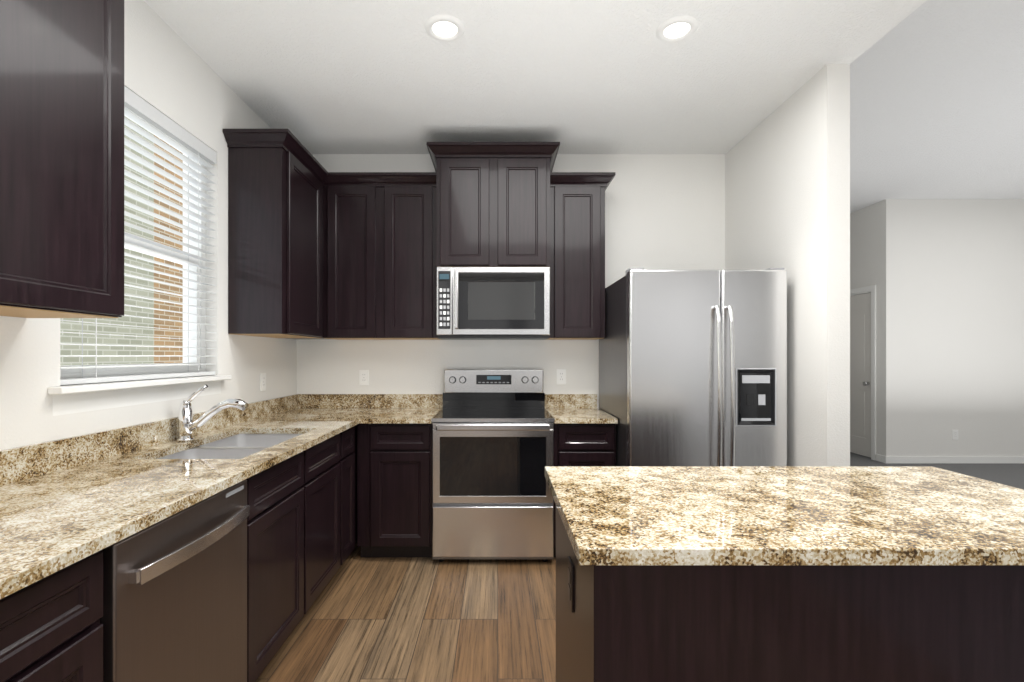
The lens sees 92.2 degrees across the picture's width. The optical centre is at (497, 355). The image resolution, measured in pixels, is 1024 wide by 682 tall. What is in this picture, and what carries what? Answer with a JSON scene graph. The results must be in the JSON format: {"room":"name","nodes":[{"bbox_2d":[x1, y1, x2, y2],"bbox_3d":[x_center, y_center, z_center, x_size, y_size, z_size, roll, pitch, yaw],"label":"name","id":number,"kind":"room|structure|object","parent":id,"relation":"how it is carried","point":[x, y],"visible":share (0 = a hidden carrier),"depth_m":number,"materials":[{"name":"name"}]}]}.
{"room":"kitchen","nodes":[
{"label":"kitchen","id":0,"kind":"room"},
{"bbox_2d":[0,0,296,449],"bbox_3d":[-1.595,-0.109,0.420,0.150,2.830,6.840,0,0,0],"label":"wall","id":1,"kind":"structure","parent":0,"point":[170,73],"depth_m":2.31,"materials":[{"name":"white paint"}]},
{"bbox_2d":[0,0,123,317],"bbox_3d":[-1.355,-0.659,1.270,0.324,1.070,0.641,0,0,0],"label":"upper cabinet","id":2,"kind":"object","parent":1,"relation":"attached to","point":[61,158],"visible":1,"depth_m":1.33,"materials":[{"name":"brown wood"}]},
{"bbox_2d":[48,115,231,415],"bbox_3d":[-1.562,-0.449,2.190,0.185,1.309,1.060,0,0,0],"label":"window","id":3,"kind":"structure","parent":1,"relation":"in","point":[101,372],"depth_m":2.23,"materials":[{"name":"white"}]},
{"bbox_2d":[60,86,215,384],"bbox_3d":[-1.548,-0.500,2.190,0.069,1.204,0.952,0,0,0],"label":"window blinds","id":4,"kind":"object","parent":3,"relation":"attached to","point":[144,113],"visible":0.65,"depth_m":2.27,"materials":[{"name":"white plastic"}]},
{"bbox_2d":[260,373,265,390],"bbox_3d":[-1.516,0.169,3.180,0.007,0.116,0.072,0,0,0],"label":"outlet","id":5,"kind":"object","parent":1,"relation":"attached to","point":[262,381],"visible":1,"depth_m":3.17,"materials":[{"name":"white plastic"}]},
{"bbox_2d":[223,129,330,338],"bbox_3d":[-1.337,-0.687,3.028,0.360,1.130,0.630,0,0,0],"label":"upper cabinet","id":6,"kind":"object","parent":1,"relation":"attached to","point":[316,250],"depth_m":2.77,"materials":[{"name":"brown wood"}]},
{"bbox_2d":[255,543,555,681],"bbox_3d":[0.075,1.356,0.420,3.530,0.100,6.840,0,0,0],"label":"floor","id":7,"kind":"structure","parent":0,"point":[397,619],"depth_m":2.38,"materials":[{"name":"wood"}]},
{"bbox_2d":[0,550,102,681],"bbox_3d":[-1.204,0.864,0.814,0.627,0.884,0.627,0,0,0],"label":"base cabinet","id":8,"kind":"object","parent":7,"relation":"on","point":[51,630],"depth_m":1.00,"materials":[{"name":"brown wood"}]},
{"bbox_2d":[100,479,248,681],"bbox_3d":[-1.161,0.870,1.435,0.658,0.871,0.602,0,0,0],"label":"dishwasher","id":9,"kind":"object","parent":7,"relation":"on","point":[174,597],"visible":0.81,"depth_m":1.37,"materials":[{"name":"silver metal"}]},
{"bbox_2d":[198,446,307,681],"bbox_3d":[-1.204,0.864,2.006,0.627,0.884,0.530,0,0,0],"label":"base cabinet","id":10,"kind":"object","parent":7,"relation":"on","point":[277,495],"depth_m":1.98,"materials":[{"name":"brown wood"}]},
{"bbox_2d":[0,394,367,598],"bbox_3d":[-1.188,0.355,1.709,0.660,0.132,4.018,0,0,0],"label":"countertop","id":11,"kind":"structure","parent":10,"relation":"on","point":[65,502],"depth_m":1.57,"materials":[{"name":"stone"}]},
{"bbox_2d":[176,385,247,441],"bbox_3d":[-1.316,0.261,2.270,0.320,0.259,0.072,0,0,0],"label":"faucet","id":12,"kind":"object","parent":11,"relation":"on","point":[187,426],"visible":1,"depth_m":2.25,"materials":[{"name":"silver metal"}]},
{"bbox_2d":[157,434,301,458],"bbox_3d":[-1.185,0.517,2.260,0.476,0.190,0.846,0,0,0],"label":"sink","id":13,"kind":"object","parent":11,"relation":"in","point":[239,446],"visible":0.04,"depth_m":2.27,"materials":[{"name":"silver metal"}]},
{"bbox_2d":[308,431,343,609],"bbox_3d":[-1.204,0.864,2.536,0.627,0.884,0.529,0,0,0],"label":"base cabinet","id":14,"kind":"object","parent":7,"relation":"on","point":[318,512],"depth_m":2.56,"materials":[{"name":"brown wood"}]},
{"bbox_2d":[344,425,355,561],"bbox_3d":[-1.204,0.864,2.945,0.627,0.884,0.289,0,0,0],"label":"base cabinet","id":15,"kind":"object","parent":7,"relation":"on","point":[349,434],"depth_m":2.99,"materials":[{"name":"brown wood"}]},
{"bbox_2d":[292,394,355,397],"bbox_3d":[-1.173,0.355,3.389,0.390,0.132,0.658,0,0,0],"label":"countertop","id":16,"kind":"structure","parent":15,"relation":"on","point":[295,395],"depth_m":3.70,"materials":[{"name":"stone"}]},
{"bbox_2d":[356,422,432,556],"bbox_3d":[-0.650,0.864,3.403,0.475,0.884,0.627,0,0,0],"label":"base cabinet","id":17,"kind":"object","parent":7,"relation":"on","point":[394,504],"depth_m":3.10,"materials":[{"name":"brown wood"}]},
{"bbox_2d":[364,394,442,422],"bbox_3d":[-0.635,0.355,3.389,0.445,0.132,0.658,0,0,0],"label":"countertop","id":18,"kind":"structure","parent":17,"relation":"on","point":[378,408],"depth_m":3.70,"materials":[{"name":"stone"}]},
{"bbox_2d":[431,369,554,561],"bbox_3d":[-0.030,0.703,3.355,0.762,1.204,0.710,0,0,0],"label":"range","id":19,"kind":"object","parent":7,"relation":"on","point":[492,448],"visible":1,"depth_m":3.06,"materials":[{"name":"silver metal"}]},
{"bbox_2d":[553,422,615,556],"bbox_3d":[0.549,0.864,3.404,0.393,0.883,0.627,0,0,0],"label":"base cabinet","id":20,"kind":"object","parent":7,"relation":"on","point":[584,444],"visible":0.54,"depth_m":3.09,"materials":[{"name":"brown wood"}]},
{"bbox_2d":[545,394,617,422],"bbox_3d":[0.549,0.355,3.389,0.393,0.132,0.658,0,0,0],"label":"countertop","id":21,"kind":"structure","parent":20,"relation":"on","point":[571,408],"depth_m":3.58,"materials":[{"name":"stone"}]},
{"bbox_2d":[599,268,786,465],"bbox_3d":[1.205,0.400,3.205,0.904,1.811,0.930,0,0,0],"label":"refrigerator","id":22,"kind":"object","parent":7,"relation":"on","point":[692,367],"visible":0.71,"depth_m":2.81,"materials":[{"name":"silver metal"}]},
{"bbox_2d":[556,506,1023,681],"bbox_3d":[0.836,0.863,1.355,1.288,0.884,0.669,0,0,0],"label":"kitchen island","id":23,"kind":"object","parent":7,"relation":"on","point":[789,623],"visible":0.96,"depth_m":1.02,"materials":[{"name":"brown wood"}]},
{"bbox_2d":[544,466,1023,564],"bbox_3d":[0.842,0.404,1.353,1.357,0.035,0.735,0,0,0],"label":"island countertop","id":24,"kind":"structure","parent":23,"relation":"on","point":[770,515],"depth_m":1.19,"materials":[{"name":"stone"}]},
{"bbox_2d":[297,154,724,408],"bbox_3d":[0.160,-0.109,3.780,3.360,2.830,0.120,0,0,0],"label":"wall","id":25,"kind":"structure","parent":0,"point":[664,211],"depth_m":3.72,"materials":[{"name":"white paint"}]},
{"bbox_2d":[359,370,368,384],"bbox_3d":[-1.010,0.166,3.716,0.072,0.116,0.007,0,0,0],"label":"electrical outlet","id":26,"kind":"object","parent":25,"relation":"attached to","point":[363,377],"visible":1,"depth_m":3.71,"materials":[{"name":"white plastic"}]},
{"bbox_2d":[331,172,441,339],"bbox_3d":[-0.965,-0.687,3.530,1.105,1.130,0.375,0,0,0],"label":"upper cabinet","id":27,"kind":"object","parent":25,"relation":"attached to","point":[384,268],"depth_m":3.40,"materials":[{"name":"brown wood"}]},
{"bbox_2d":[426,142,559,266],"bbox_3d":[-0.030,-1.000,3.473,0.876,0.808,0.488,0,0,0],"label":"upper cabinet","id":28,"kind":"object","parent":25,"relation":"attached to","point":[492,204],"visible":0.98,"depth_m":3.27,"materials":[{"name":"brown wood"}]},
{"bbox_2d":[437,267,549,339],"bbox_3d":[-0.030,-0.356,3.478,0.758,0.479,0.477,0,0,0],"label":"microwave","id":29,"kind":"object","parent":28,"relation":"attached to","point":[493,303],"visible":1,"depth_m":3.29,"materials":[{"name":"silver metal"}]},
{"bbox_2d":[557,369,565,384],"bbox_3d":[0.480,0.159,3.716,0.072,0.116,0.007,0,0,0],"label":"electrical outlet","id":30,"kind":"object","parent":25,"relation":"attached to","point":[561,376],"visible":1,"depth_m":3.71,"materials":[{"name":"white plastic"}]},
{"bbox_2d":[546,172,614,339],"bbox_3d":[0.578,-0.687,3.537,0.451,1.130,0.360,0,0,0],"label":"upper cabinet","id":31,"kind":"object","parent":25,"relation":"attached to","point":[577,255],"visible":0.81,"depth_m":3.40,"materials":[{"name":"brown wood"}]},
{"bbox_2d":[143,0,926,153],"bbox_3d":[0.085,-1.764,0.420,3.510,0.480,6.840,0,0,0],"label":"ceiling","id":32,"kind":"structure","parent":0,"point":[394,77],"depth_m":2.58,"materials":[{"name":"white paint"}]},
{"bbox_2d":[425,14,464,41],"bbox_3d":[-0.246,-1.519,2.290,0.188,0.010,0.188,0,0,0],"label":"recessed light","id":33,"kind":"object","parent":32,"relation":"in","point":[445,28],"visible":1,"depth_m":2.28,"materials":[{"name":"white plastic"}]},
{"bbox_2d":[656,15,698,42],"bbox_3d":[0.836,-1.519,2.297,0.188,0.010,0.188,0,0,0],"label":"recessed light","id":34,"kind":"object","parent":32,"relation":"in","point":[676,29],"visible":1,"depth_m":2.29,"materials":[{"name":"white plastic"}]},
{"bbox_2d":[725,64,849,465],"bbox_3d":[1.780,-0.109,3.144,0.120,2.830,1.149,0,0,0],"label":"wall","id":35,"kind":"structure","parent":0,"point":[787,184],"depth_m":2.72,"materials":[{"name":"white paint"}]},
{"bbox_2d":[850,199,895,455],"bbox_3d":[4.780,-0.299,7.240,0.120,3.210,2.520,0,0,0],"label":"wall","id":36,"kind":"structure","parent":0,"point":[873,244],"depth_m":6.04,"materials":[{"name":"white paint"}]},
{"bbox_2d":[850,293,870,457],"bbox_3d":[4.732,0.245,6.610,0.100,2.098,0.784,0,0,0],"label":"hall door","id":37,"kind":"structure","parent":36,"relation":"in","point":[860,374],"depth_m":6.44,"materials":[{"name":"white paint"}]},
{"bbox_2d":[850,285,875,459],"bbox_3d":[4.772,0.210,6.610,0.136,2.189,0.940,0,0,0],"label":"door frame","id":38,"kind":"structure","parent":36,"relation":"attached to","point":[867,289],"depth_m":6.16,"materials":[{"name":"white wood"}]},
{"bbox_2d":[850,452,1023,489],"bbox_3d":[5.480,1.356,2.850,7.280,0.100,11.700,0,0,0],"label":"floor","id":39,"kind":"structure","parent":0,"point":[1010,474],"depth_m":5.70,"materials":[{"name":"grey carpet"}]},
{"bbox_2d":[850,0,1023,213],"bbox_3d":[5.480,-1.954,2.850,7.280,0.100,11.700,0,0,0],"label":"ceiling","id":40,"kind":"structure","parent":0,"point":[936,99],"depth_m":3.77,"materials":[{"name":"white paint"}]},
{"bbox_2d":[896,199,1023,455],"bbox_3d":[6.980,-0.299,6.040,4.280,3.210,0.120,0,0,0],"label":"wall","id":41,"kind":"structure","parent":0,"point":[960,315],"depth_m":5.98,"materials":[{"name":"white paint"}]},
{"bbox_2d":[884,456,1023,462],"bbox_3d":[6.848,1.263,5.972,4.284,0.084,0.013,0,0,0],"label":"baseboard","id":42,"kind":"structure","parent":41,"relation":"attached to","point":[949,459],"depth_m":5.97,"materials":[{"name":"white wood"}]},
{"bbox_2d":[952,430,957,439],"bbox_3d":[5.556,0.959,5.976,0.072,0.116,0.007,0,0,0],"label":"outlet","id":43,"kind":"object","parent":41,"relation":"attached to","point":[954,434],"visible":1,"depth_m":5.97,"materials":[{"name":"white plastic"}]},
{"label":"outside","id":44,"kind":"structure","parent":0,"visible":0},
{"bbox_2d":[60,116,187,383],"bbox_3d":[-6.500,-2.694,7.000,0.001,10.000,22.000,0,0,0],"label":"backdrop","id":45,"kind":"structure","parent":44,"point":[106,329],"depth_m":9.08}
]}

